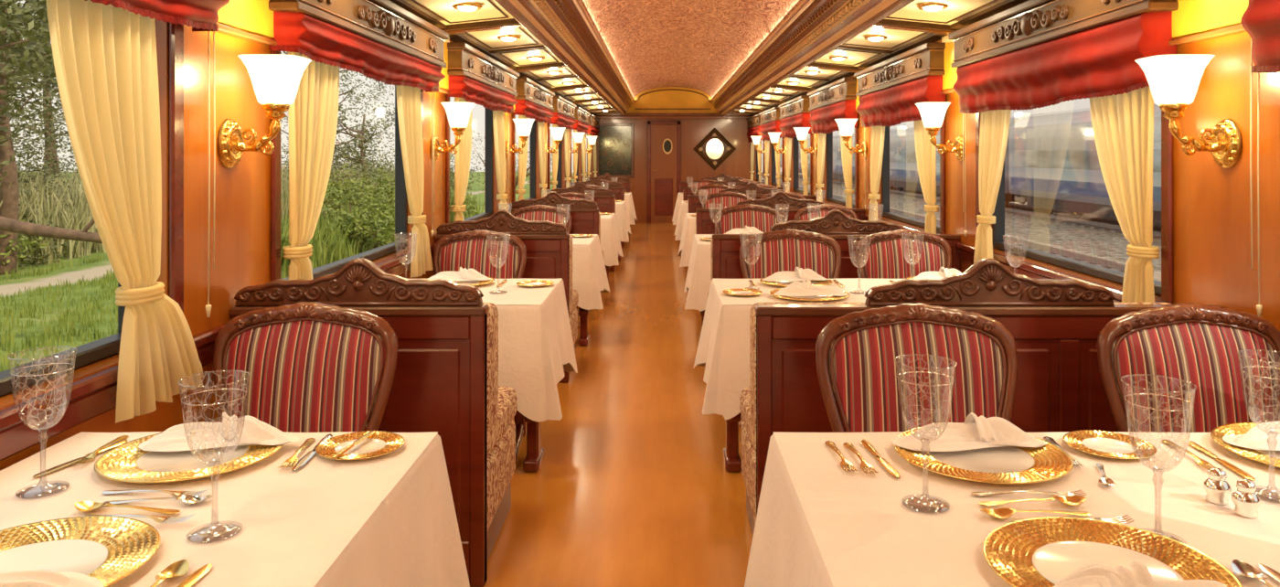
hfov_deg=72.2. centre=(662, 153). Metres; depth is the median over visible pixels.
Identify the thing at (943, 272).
folded napkin
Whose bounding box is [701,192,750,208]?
dining chair
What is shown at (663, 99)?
tympanum
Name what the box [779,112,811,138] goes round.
roman shade
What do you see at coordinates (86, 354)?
window frame
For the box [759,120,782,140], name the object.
roman shade
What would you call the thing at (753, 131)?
roman shade
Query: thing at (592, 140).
wall sconce
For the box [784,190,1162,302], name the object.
sill
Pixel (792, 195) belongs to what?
dining chair
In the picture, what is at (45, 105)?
tree
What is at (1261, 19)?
roman shade
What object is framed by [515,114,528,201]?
curtain
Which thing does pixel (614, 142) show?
painting
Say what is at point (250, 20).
trim
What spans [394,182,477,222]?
shrub
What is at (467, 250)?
dining chair
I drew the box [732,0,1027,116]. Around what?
soffit
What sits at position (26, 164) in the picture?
shrub
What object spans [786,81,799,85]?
recessed light
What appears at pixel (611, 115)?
header
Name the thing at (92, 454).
fork
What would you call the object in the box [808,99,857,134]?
roman shade
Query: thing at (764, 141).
blind cord
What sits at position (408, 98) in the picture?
curtain
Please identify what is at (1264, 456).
charger plate
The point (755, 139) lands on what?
wall sconce
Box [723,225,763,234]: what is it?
folded napkin
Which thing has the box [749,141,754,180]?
curtain
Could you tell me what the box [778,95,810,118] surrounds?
carved pelmet
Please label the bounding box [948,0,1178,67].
carved pelmet
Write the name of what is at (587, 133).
window
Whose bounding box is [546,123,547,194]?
blind cord
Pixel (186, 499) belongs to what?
spoon
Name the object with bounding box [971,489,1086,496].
fork
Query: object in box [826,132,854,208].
window
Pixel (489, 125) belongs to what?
window
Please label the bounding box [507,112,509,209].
blind cord
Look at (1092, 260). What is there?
railway track
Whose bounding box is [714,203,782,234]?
dining chair
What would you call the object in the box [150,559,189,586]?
spoon
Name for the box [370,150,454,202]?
shrub
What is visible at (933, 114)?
wall sconce
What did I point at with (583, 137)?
curtain
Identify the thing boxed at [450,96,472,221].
curtain
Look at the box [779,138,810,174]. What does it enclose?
train
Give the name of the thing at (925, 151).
curtain
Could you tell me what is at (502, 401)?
sofa
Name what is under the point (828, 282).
charger plate
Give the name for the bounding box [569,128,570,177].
blind cord
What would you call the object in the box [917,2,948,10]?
recessed light
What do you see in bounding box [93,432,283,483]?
charger plate
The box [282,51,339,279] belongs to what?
curtain
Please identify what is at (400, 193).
window
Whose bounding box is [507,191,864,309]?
wall
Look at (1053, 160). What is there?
train
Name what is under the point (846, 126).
wall sconce
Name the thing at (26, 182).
shrub
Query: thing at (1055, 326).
wall
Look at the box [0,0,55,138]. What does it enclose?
tree
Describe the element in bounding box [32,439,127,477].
table knife
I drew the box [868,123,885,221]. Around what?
curtain
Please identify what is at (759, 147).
curtain
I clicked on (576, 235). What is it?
bread plate
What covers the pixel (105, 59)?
curtain
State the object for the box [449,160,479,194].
shrub
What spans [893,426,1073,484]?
charger plate
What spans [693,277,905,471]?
dining table
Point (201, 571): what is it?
table knife
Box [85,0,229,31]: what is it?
roman shade
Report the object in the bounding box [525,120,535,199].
window
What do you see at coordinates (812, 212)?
dining chair
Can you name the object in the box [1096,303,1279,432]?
dining chair
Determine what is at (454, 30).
soffit
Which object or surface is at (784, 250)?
dining chair
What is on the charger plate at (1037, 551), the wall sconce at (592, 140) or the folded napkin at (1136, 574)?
the folded napkin at (1136, 574)
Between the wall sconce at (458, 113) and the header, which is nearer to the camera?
the wall sconce at (458, 113)
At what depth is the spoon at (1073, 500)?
1.54 m
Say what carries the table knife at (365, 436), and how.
on the bread plate at (379, 442)
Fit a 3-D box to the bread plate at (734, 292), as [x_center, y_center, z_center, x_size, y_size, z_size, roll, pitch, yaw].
[0.350,0.611,3.860,0.176,0.012,0.176,0,0,31]
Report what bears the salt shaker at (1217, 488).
on the tablecloth at (818, 523)
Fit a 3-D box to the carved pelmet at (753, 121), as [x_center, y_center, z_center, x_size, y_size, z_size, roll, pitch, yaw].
[1.659,-0.573,15.744,0.137,0.195,2.008,0,0,0]
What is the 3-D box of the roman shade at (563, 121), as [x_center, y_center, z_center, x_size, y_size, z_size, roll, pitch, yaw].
[-1.255,-0.397,11.088,0.119,0.177,1.920,0,0,0]
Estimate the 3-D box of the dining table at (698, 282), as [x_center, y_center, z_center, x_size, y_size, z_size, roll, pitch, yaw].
[0.925,0.973,6.380,1.550,0.712,0.823,0,0,0]
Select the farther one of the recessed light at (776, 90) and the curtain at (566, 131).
the curtain at (566, 131)
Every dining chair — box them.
[213,301,398,432]
[432,229,526,278]
[511,204,571,234]
[558,192,594,201]
[585,184,606,189]
[687,179,715,187]
[694,183,732,194]
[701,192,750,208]
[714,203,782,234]
[739,229,841,278]
[757,183,778,189]
[760,192,805,199]
[794,203,857,221]
[815,303,1017,432]
[855,229,951,278]
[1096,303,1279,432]
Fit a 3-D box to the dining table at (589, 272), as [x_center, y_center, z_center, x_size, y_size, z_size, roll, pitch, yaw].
[-0.853,0.973,6.376,0.896,0.712,0.829,0,0,0]
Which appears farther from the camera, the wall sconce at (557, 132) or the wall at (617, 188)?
the wall at (617, 188)
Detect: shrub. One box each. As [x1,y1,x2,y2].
[0,219,50,269]
[11,128,79,198]
[12,118,81,183]
[17,162,71,210]
[18,201,68,266]
[280,138,392,196]
[280,146,394,208]
[280,235,290,266]
[286,163,394,223]
[287,177,394,226]
[320,208,394,254]
[331,129,394,175]
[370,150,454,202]
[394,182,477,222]
[449,131,552,191]
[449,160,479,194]
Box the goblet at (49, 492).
[7,346,77,499]
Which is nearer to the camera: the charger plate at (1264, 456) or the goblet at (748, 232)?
the charger plate at (1264, 456)
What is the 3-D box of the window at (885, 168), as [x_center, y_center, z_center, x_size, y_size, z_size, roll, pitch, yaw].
[1.810,-0.030,6.288,0.060,1.076,1.724,0,0,0]
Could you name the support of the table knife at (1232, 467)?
on the tablecloth at (818, 523)
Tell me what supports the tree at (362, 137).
on the grass field
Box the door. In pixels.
[647,120,680,223]
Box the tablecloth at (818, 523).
[744,431,1279,586]
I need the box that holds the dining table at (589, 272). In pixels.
[569,234,609,345]
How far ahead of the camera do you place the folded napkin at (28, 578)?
1.19 m
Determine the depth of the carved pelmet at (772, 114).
13.10 m
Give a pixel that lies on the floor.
(632, 486)
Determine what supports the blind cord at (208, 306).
hanging from the roman shade at (200, 15)
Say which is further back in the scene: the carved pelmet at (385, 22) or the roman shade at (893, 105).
the roman shade at (893, 105)
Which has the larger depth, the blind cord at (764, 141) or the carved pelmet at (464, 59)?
the blind cord at (764, 141)
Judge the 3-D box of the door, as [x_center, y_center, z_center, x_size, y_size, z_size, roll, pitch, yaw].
[0.020,0.354,16.755,0.640,1.949,0.089,0,0,0]
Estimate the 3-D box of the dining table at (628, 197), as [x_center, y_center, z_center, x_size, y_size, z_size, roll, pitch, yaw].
[-0.856,0.973,13.578,0.888,0.712,0.832,0,0,0]
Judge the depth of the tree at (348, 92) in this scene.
53.23 m
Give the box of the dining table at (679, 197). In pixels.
[672,192,682,224]
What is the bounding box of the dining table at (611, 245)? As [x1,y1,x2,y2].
[600,213,623,291]
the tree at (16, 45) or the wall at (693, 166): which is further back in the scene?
the wall at (693, 166)
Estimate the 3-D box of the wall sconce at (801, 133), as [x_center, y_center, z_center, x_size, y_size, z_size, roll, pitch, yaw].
[1.601,-0.123,9.888,0.256,0.341,0.184,0,0,0]
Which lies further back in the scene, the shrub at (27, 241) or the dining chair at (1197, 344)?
the shrub at (27, 241)
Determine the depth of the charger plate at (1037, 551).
1.34 m
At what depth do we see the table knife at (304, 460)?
1.77 m
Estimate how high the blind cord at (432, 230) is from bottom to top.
0.910 m
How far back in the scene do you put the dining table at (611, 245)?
8.39 m
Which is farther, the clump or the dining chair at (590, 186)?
the clump
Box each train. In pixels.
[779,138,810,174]
[832,128,892,181]
[889,113,1041,207]
[1008,103,1161,224]
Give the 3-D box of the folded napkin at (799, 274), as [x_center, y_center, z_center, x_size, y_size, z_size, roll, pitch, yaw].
[0.632,0.571,4.186,0.322,0.062,0.109,0,0,-1]
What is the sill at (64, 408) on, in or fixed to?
attached to the wall at (242, 197)
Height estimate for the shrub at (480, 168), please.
4.449 m
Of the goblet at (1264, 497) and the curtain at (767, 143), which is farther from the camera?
the curtain at (767, 143)
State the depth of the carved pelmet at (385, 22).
3.77 m
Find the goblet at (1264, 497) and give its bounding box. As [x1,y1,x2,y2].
[1237,349,1279,503]
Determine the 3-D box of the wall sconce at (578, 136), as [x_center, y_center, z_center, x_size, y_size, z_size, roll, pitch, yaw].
[-1.211,-0.123,12.288,0.236,0.341,0.184,0,0,0]
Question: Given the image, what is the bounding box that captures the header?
[597,88,750,118]
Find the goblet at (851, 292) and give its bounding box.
[847,234,871,293]
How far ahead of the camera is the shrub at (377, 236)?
20.53 m
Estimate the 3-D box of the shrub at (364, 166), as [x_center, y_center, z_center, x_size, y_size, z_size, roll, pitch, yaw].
[-13.203,1.249,35.939,5.341,3.205,4.972,0,0,0]
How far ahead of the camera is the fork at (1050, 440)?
1.84 m
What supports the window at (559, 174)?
in the wall at (242, 197)
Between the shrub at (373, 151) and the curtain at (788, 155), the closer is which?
the curtain at (788, 155)
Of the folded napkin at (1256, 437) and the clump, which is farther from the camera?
the clump
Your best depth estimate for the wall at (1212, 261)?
2.75 m
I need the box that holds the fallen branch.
[0,215,102,243]
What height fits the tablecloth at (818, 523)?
0.712 m
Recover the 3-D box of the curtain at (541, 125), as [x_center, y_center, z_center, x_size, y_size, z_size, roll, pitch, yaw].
[-1.268,0.085,9.312,0.088,1.110,0.646,0,0,-5]
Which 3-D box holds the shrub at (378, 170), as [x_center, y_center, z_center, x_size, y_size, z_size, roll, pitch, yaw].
[-10.297,1.494,29.998,4.168,2.308,4.093,0,0,-6]
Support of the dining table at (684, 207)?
on the floor
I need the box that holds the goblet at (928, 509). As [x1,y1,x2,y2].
[894,353,957,513]
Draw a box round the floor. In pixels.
[469,223,752,586]
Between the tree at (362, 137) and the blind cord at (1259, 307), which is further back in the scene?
the tree at (362, 137)
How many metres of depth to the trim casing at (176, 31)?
2.39 m
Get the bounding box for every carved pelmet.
[268,0,448,67]
[447,42,519,95]
[514,76,554,110]
[552,95,575,118]
[574,106,590,125]
[588,113,600,128]
[746,113,760,128]
[758,106,780,125]
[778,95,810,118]
[807,76,856,110]
[853,42,945,95]
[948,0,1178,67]
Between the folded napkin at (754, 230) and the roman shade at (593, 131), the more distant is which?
the roman shade at (593, 131)
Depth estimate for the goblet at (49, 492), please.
1.60 m
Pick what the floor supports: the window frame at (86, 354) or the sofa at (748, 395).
the sofa at (748, 395)
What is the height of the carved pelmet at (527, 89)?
0.195 m
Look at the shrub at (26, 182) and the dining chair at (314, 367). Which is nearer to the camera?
the dining chair at (314, 367)
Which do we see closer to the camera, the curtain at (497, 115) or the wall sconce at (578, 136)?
the curtain at (497, 115)
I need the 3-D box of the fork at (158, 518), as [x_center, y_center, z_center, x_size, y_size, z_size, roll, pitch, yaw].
[-0.882,0.608,1.470,0.197,0.010,0.025,0,0,6]
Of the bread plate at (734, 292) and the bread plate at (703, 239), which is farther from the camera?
the bread plate at (703, 239)
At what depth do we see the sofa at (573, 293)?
5.38 m
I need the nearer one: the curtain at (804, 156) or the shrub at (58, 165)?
the curtain at (804, 156)
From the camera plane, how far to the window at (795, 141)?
11.91 m
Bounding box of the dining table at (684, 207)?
[674,200,688,240]
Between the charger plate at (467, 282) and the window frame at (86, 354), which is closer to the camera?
the window frame at (86, 354)
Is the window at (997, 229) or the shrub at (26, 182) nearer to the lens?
the window at (997, 229)
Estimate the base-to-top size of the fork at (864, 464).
0.010 m
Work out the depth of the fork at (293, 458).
1.77 m
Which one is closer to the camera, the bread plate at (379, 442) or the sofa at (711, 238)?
the bread plate at (379, 442)
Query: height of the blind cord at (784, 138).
0.910 m
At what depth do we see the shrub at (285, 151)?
41.88 m
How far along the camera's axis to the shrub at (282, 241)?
17.20 m
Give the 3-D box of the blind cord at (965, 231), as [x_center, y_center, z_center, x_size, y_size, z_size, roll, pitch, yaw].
[1.680,0.005,4.887,0.016,0.910,0.045,0,0,0]
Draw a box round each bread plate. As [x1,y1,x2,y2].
[315,430,404,459]
[516,279,554,287]
[570,234,594,237]
[699,237,711,240]
[722,288,762,296]
[1062,429,1156,458]
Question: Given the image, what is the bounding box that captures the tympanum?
[625,86,719,113]
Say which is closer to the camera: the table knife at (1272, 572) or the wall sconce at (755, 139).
the table knife at (1272, 572)
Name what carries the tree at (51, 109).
on the grass field
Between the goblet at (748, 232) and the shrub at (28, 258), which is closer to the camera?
the goblet at (748, 232)
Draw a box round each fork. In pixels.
[68,435,128,464]
[81,513,195,523]
[101,489,208,496]
[277,437,315,468]
[825,440,858,471]
[843,442,879,473]
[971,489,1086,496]
[1011,514,1134,524]
[1043,436,1084,466]
[1161,438,1223,469]
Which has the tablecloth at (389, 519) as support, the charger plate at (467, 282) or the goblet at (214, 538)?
the goblet at (214, 538)
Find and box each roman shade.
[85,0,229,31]
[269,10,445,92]
[446,74,517,112]
[513,99,554,123]
[549,112,575,128]
[571,120,589,133]
[585,125,599,136]
[746,125,762,142]
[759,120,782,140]
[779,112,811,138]
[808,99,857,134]
[856,74,945,127]
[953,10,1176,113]
[1240,0,1279,73]
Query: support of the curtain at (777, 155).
hanging from the carved pelmet at (772, 114)
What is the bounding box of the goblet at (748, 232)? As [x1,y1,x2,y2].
[739,232,762,289]
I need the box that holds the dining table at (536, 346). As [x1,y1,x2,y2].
[408,278,577,471]
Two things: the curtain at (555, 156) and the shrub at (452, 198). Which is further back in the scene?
the shrub at (452, 198)
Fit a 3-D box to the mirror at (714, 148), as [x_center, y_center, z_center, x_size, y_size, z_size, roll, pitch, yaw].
[0.990,-0.090,16.768,0.820,0.820,0.060,0,0,0]
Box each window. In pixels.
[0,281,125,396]
[283,85,407,279]
[463,107,493,221]
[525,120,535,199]
[556,126,561,188]
[576,130,578,181]
[586,133,590,178]
[756,150,762,181]
[771,143,781,187]
[793,136,810,194]
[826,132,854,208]
[881,126,939,232]
[992,160,1161,295]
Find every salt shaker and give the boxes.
[1203,467,1231,504]
[1231,479,1260,518]
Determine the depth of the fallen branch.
10.89 m
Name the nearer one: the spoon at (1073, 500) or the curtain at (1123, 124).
the spoon at (1073, 500)
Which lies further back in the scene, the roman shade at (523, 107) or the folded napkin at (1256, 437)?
the roman shade at (523, 107)
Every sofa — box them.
[482,302,517,560]
[569,235,578,351]
[598,211,603,296]
[707,237,712,296]
[739,302,1172,536]
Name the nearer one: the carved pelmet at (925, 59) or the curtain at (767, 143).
the carved pelmet at (925, 59)
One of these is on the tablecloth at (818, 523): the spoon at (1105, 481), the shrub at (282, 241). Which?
the spoon at (1105, 481)
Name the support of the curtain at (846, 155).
hanging from the carved pelmet at (844, 89)
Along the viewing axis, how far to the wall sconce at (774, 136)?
12.24 m
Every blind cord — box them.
[205,31,215,317]
[430,91,434,236]
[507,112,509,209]
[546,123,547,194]
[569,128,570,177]
[764,140,765,181]
[784,138,785,187]
[814,133,815,195]
[864,127,866,209]
[962,113,967,236]
[1249,37,1262,317]
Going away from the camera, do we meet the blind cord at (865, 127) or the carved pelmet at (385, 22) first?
the carved pelmet at (385, 22)
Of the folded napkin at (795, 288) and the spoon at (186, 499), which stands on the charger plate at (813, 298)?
the folded napkin at (795, 288)
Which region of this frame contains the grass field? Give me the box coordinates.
[0,171,586,371]
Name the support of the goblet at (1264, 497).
on the tablecloth at (818, 523)
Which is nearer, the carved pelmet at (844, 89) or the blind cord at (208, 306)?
the blind cord at (208, 306)
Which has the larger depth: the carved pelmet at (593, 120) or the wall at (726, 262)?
the carved pelmet at (593, 120)
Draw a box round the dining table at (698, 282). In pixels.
[683,234,712,337]
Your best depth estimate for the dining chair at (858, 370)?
2.39 m
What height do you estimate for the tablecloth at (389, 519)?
0.712 m
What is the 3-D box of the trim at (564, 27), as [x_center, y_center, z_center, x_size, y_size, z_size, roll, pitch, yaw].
[-0.672,-0.858,7.400,0.255,0.315,18.800,0,0,0]
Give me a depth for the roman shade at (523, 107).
8.26 m
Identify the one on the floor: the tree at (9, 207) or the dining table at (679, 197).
the dining table at (679, 197)
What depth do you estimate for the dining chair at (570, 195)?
9.70 m
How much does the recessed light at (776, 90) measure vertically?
0.030 m
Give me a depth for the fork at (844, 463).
1.75 m
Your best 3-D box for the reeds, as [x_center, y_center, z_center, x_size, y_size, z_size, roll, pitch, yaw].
[-18.740,1.430,30.967,12.014,2.160,43.404,0,0,0]
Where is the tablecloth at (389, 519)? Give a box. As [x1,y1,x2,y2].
[0,431,469,586]
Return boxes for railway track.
[761,177,1161,281]
[799,174,1161,240]
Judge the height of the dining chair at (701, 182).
0.913 m
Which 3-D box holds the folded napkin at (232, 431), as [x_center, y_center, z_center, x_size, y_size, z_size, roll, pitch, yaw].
[-0.925,0.571,1.831,0.322,0.062,0.109,0,0,-3]
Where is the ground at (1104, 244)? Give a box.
[760,171,1161,272]
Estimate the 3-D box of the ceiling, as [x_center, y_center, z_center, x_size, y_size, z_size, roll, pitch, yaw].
[0.200,-0.998,7.400,3.060,0.545,18.800,0,0,0]
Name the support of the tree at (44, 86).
on the grass field
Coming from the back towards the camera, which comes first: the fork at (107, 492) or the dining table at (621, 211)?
the dining table at (621, 211)
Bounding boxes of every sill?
[0,242,437,460]
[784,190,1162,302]
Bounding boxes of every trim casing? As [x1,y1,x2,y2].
[168,21,586,312]
[762,110,1173,303]
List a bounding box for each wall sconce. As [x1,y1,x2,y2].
[217,53,311,169]
[430,102,475,161]
[505,118,534,159]
[545,127,565,156]
[570,132,585,153]
[585,136,597,153]
[751,136,764,153]
[768,132,786,155]
[793,127,817,157]
[834,118,867,158]
[915,102,964,161]
[1134,53,1242,169]
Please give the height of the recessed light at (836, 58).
0.030 m
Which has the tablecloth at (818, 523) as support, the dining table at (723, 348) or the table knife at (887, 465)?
the table knife at (887, 465)
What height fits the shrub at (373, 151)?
4.015 m
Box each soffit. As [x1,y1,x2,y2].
[389,0,616,116]
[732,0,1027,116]
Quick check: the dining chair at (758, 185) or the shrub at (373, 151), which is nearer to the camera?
the dining chair at (758, 185)
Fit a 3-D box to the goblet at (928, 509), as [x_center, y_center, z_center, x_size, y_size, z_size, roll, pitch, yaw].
[0.463,0.491,1.545,0.106,0.252,0.106,0,0,-5]
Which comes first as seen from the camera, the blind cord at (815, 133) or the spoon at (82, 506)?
the spoon at (82, 506)
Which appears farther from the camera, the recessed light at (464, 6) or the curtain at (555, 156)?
the curtain at (555, 156)
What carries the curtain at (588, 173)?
hanging from the carved pelmet at (593, 120)
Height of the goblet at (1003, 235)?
0.252 m
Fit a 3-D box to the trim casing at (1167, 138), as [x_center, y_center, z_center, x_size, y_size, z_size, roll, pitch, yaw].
[1.720,-0.080,6.594,0.017,1.180,16.856,0,0,0]
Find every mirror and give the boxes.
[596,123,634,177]
[693,128,735,170]
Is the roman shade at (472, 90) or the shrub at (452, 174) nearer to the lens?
the roman shade at (472, 90)
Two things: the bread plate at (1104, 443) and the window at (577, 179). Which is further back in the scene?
the window at (577, 179)
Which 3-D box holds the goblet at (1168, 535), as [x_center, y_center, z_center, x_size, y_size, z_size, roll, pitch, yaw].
[0.790,0.491,1.400,0.106,0.252,0.106,0,0,5]
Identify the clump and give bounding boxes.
[280,192,484,278]
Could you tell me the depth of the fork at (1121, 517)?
1.47 m
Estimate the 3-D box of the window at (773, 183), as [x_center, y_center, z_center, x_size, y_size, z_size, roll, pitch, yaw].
[1.810,-0.030,13.488,0.060,1.076,1.724,0,0,0]
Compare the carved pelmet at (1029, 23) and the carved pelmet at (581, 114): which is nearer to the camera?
the carved pelmet at (1029, 23)
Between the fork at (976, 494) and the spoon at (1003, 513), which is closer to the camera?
the spoon at (1003, 513)
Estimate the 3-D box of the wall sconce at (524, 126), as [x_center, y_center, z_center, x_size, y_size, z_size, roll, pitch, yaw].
[-1.211,-0.123,7.488,0.236,0.341,0.184,0,0,0]
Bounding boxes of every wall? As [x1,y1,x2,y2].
[0,18,593,470]
[229,257,1225,586]
[434,209,960,383]
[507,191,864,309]
[546,181,816,271]
[570,176,785,248]
[586,172,765,192]
[593,112,753,223]
[753,32,1279,330]
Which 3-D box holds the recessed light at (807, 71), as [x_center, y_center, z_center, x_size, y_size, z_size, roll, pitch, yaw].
[1.380,-0.744,8.088,0.156,0.030,0.156,0,0,0]
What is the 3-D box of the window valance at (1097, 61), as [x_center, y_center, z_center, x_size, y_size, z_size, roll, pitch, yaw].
[1.655,-0.339,3.888,0.119,0.292,1.920,0,0,0]
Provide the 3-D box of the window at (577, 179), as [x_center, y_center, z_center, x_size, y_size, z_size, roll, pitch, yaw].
[-1.410,-0.030,13.488,0.060,1.076,1.724,0,0,0]
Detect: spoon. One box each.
[74,501,180,514]
[102,494,212,505]
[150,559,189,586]
[978,495,1086,506]
[980,507,1090,519]
[1096,463,1114,486]
[1231,559,1273,586]
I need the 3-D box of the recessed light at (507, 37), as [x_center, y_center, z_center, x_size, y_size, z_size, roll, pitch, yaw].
[-1.000,-0.743,5.688,0.156,0.030,0.156,0,0,0]
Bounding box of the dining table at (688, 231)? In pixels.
[677,213,695,266]
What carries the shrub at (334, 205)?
on the grass field
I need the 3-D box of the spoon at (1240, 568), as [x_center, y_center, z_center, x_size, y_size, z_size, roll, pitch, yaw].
[0.855,0.612,1.215,0.039,0.013,0.190,0,0,0]
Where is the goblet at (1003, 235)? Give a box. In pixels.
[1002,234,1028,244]
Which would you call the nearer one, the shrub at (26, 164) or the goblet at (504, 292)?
the goblet at (504, 292)
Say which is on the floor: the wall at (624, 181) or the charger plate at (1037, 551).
the wall at (624, 181)
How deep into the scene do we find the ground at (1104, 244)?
26.36 m
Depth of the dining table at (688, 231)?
8.39 m
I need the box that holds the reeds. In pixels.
[0,160,394,269]
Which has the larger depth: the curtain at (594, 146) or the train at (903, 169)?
the train at (903, 169)
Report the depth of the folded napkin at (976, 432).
1.81 m
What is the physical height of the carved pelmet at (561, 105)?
0.195 m
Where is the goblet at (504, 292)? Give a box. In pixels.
[486,234,510,293]
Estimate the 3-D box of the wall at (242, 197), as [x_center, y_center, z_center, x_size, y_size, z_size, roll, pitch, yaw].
[-1.390,0.250,7.400,0.120,2.160,18.800,0,0,0]
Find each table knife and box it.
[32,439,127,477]
[177,563,212,586]
[291,433,332,470]
[330,430,374,458]
[496,279,507,287]
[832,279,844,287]
[861,439,900,478]
[1188,440,1255,479]
[1258,563,1279,582]
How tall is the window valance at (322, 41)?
0.177 m
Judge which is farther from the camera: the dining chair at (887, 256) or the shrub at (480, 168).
the shrub at (480, 168)
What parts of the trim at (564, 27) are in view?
cornice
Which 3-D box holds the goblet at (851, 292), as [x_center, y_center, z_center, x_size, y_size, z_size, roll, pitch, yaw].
[0.872,0.491,3.900,0.106,0.252,0.106,0,0,5]
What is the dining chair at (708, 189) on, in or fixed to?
on the floor
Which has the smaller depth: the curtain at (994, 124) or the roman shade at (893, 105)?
the curtain at (994, 124)
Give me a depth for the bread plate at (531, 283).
4.14 m
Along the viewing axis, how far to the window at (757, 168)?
16.72 m
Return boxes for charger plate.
[0,515,160,586]
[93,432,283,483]
[425,277,494,286]
[759,277,832,287]
[769,288,849,301]
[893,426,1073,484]
[982,516,1243,586]
[1210,422,1279,468]
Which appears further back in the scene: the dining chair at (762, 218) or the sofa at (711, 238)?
the dining chair at (762, 218)
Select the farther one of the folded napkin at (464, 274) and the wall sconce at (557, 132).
the wall sconce at (557, 132)
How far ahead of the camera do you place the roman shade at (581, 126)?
13.11 m
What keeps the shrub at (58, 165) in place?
on the grass field
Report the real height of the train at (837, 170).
3.890 m
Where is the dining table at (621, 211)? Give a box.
[615,201,631,260]
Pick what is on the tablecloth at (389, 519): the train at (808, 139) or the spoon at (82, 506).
the spoon at (82, 506)
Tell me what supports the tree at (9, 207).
on the grass field
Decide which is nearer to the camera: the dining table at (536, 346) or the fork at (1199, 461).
the fork at (1199, 461)
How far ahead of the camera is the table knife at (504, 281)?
4.14 m
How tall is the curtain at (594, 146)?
1.110 m
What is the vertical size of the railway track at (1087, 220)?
0.190 m
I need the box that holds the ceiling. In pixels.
[404,0,1004,115]
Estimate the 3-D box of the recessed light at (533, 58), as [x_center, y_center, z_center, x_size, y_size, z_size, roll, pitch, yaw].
[-1.000,-0.743,6.888,0.156,0.030,0.156,0,0,0]
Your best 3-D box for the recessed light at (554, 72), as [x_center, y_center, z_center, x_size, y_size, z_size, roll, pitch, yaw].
[-1.000,-0.743,8.088,0.156,0.030,0.156,0,0,0]
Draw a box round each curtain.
[46,0,203,423]
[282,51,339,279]
[395,84,433,277]
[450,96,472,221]
[492,110,507,210]
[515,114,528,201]
[537,121,547,197]
[550,124,558,189]
[564,128,571,188]
[571,129,577,182]
[581,133,586,181]
[586,133,591,177]
[592,140,597,176]
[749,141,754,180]
[757,139,762,181]
[764,139,769,184]
[775,138,781,187]
[784,137,791,191]
[800,136,809,194]
[815,132,826,202]
[840,135,854,208]
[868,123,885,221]
[913,119,939,234]
[973,108,1011,263]
[1089,86,1159,302]
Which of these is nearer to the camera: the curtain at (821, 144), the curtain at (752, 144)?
the curtain at (821, 144)
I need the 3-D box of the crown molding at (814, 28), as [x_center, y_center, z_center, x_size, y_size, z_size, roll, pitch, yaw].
[1.052,-0.857,7.400,0.255,0.315,18.800,0,0,0]
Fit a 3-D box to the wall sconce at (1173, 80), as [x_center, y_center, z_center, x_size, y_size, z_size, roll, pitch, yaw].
[1.601,-0.123,2.688,0.256,0.341,0.184,0,0,0]
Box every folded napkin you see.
[0,569,103,586]
[138,411,298,451]
[426,266,492,281]
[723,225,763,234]
[737,230,751,234]
[762,266,828,281]
[773,279,847,296]
[891,412,1045,451]
[909,266,961,279]
[1053,559,1226,586]
[1222,421,1279,450]
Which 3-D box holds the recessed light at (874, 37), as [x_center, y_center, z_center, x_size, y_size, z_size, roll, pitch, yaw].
[1.380,-0.744,5.688,0.156,0.030,0.156,0,0,0]
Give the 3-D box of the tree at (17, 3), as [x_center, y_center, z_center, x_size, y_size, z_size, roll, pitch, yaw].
[-26.705,-3.028,31.912,12.843,11.146,8.894,0,0,-34]
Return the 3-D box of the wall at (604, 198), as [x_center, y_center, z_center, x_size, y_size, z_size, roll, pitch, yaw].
[0.200,0.827,9.913,3.052,1.004,0.062,0,0,0]
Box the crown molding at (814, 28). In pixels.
[711,0,913,117]
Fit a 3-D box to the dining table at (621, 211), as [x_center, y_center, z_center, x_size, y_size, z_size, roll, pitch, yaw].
[-0.855,0.973,11.178,0.891,0.712,0.831,0,0,0]
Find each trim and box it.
[214,0,551,122]
[494,0,634,117]
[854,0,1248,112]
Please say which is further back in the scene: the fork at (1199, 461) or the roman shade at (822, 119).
the roman shade at (822, 119)
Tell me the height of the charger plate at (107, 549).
0.016 m
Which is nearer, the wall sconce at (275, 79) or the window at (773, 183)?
the wall sconce at (275, 79)
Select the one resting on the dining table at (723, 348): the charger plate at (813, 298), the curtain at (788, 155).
the charger plate at (813, 298)
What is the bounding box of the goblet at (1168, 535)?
[1120,373,1196,544]
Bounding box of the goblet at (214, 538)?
[177,369,250,543]
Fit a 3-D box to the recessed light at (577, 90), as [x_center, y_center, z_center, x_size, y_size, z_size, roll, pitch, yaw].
[-1.000,-0.743,10.488,0.156,0.030,0.156,0,0,0]
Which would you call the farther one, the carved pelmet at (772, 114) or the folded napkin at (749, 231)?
the carved pelmet at (772, 114)
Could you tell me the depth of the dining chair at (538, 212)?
7.29 m
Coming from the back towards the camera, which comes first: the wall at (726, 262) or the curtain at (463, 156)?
the curtain at (463, 156)
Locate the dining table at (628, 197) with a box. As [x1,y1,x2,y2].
[624,192,637,224]
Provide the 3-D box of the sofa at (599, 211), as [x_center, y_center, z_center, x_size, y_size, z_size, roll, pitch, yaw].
[-0.929,0.912,7.839,0.764,0.834,0.598,0,0,0]
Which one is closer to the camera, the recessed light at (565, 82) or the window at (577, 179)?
the recessed light at (565, 82)
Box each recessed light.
[451,2,482,11]
[496,34,520,41]
[525,55,545,61]
[546,70,562,74]
[561,81,575,85]
[573,89,585,92]
[771,89,784,92]
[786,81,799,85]
[804,70,821,74]
[828,55,848,60]
[864,34,887,41]
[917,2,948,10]
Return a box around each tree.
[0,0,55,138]
[0,0,58,275]
[6,0,55,97]
[6,2,50,80]
[6,14,69,159]
[10,38,72,180]
[280,51,394,146]
[331,104,391,189]

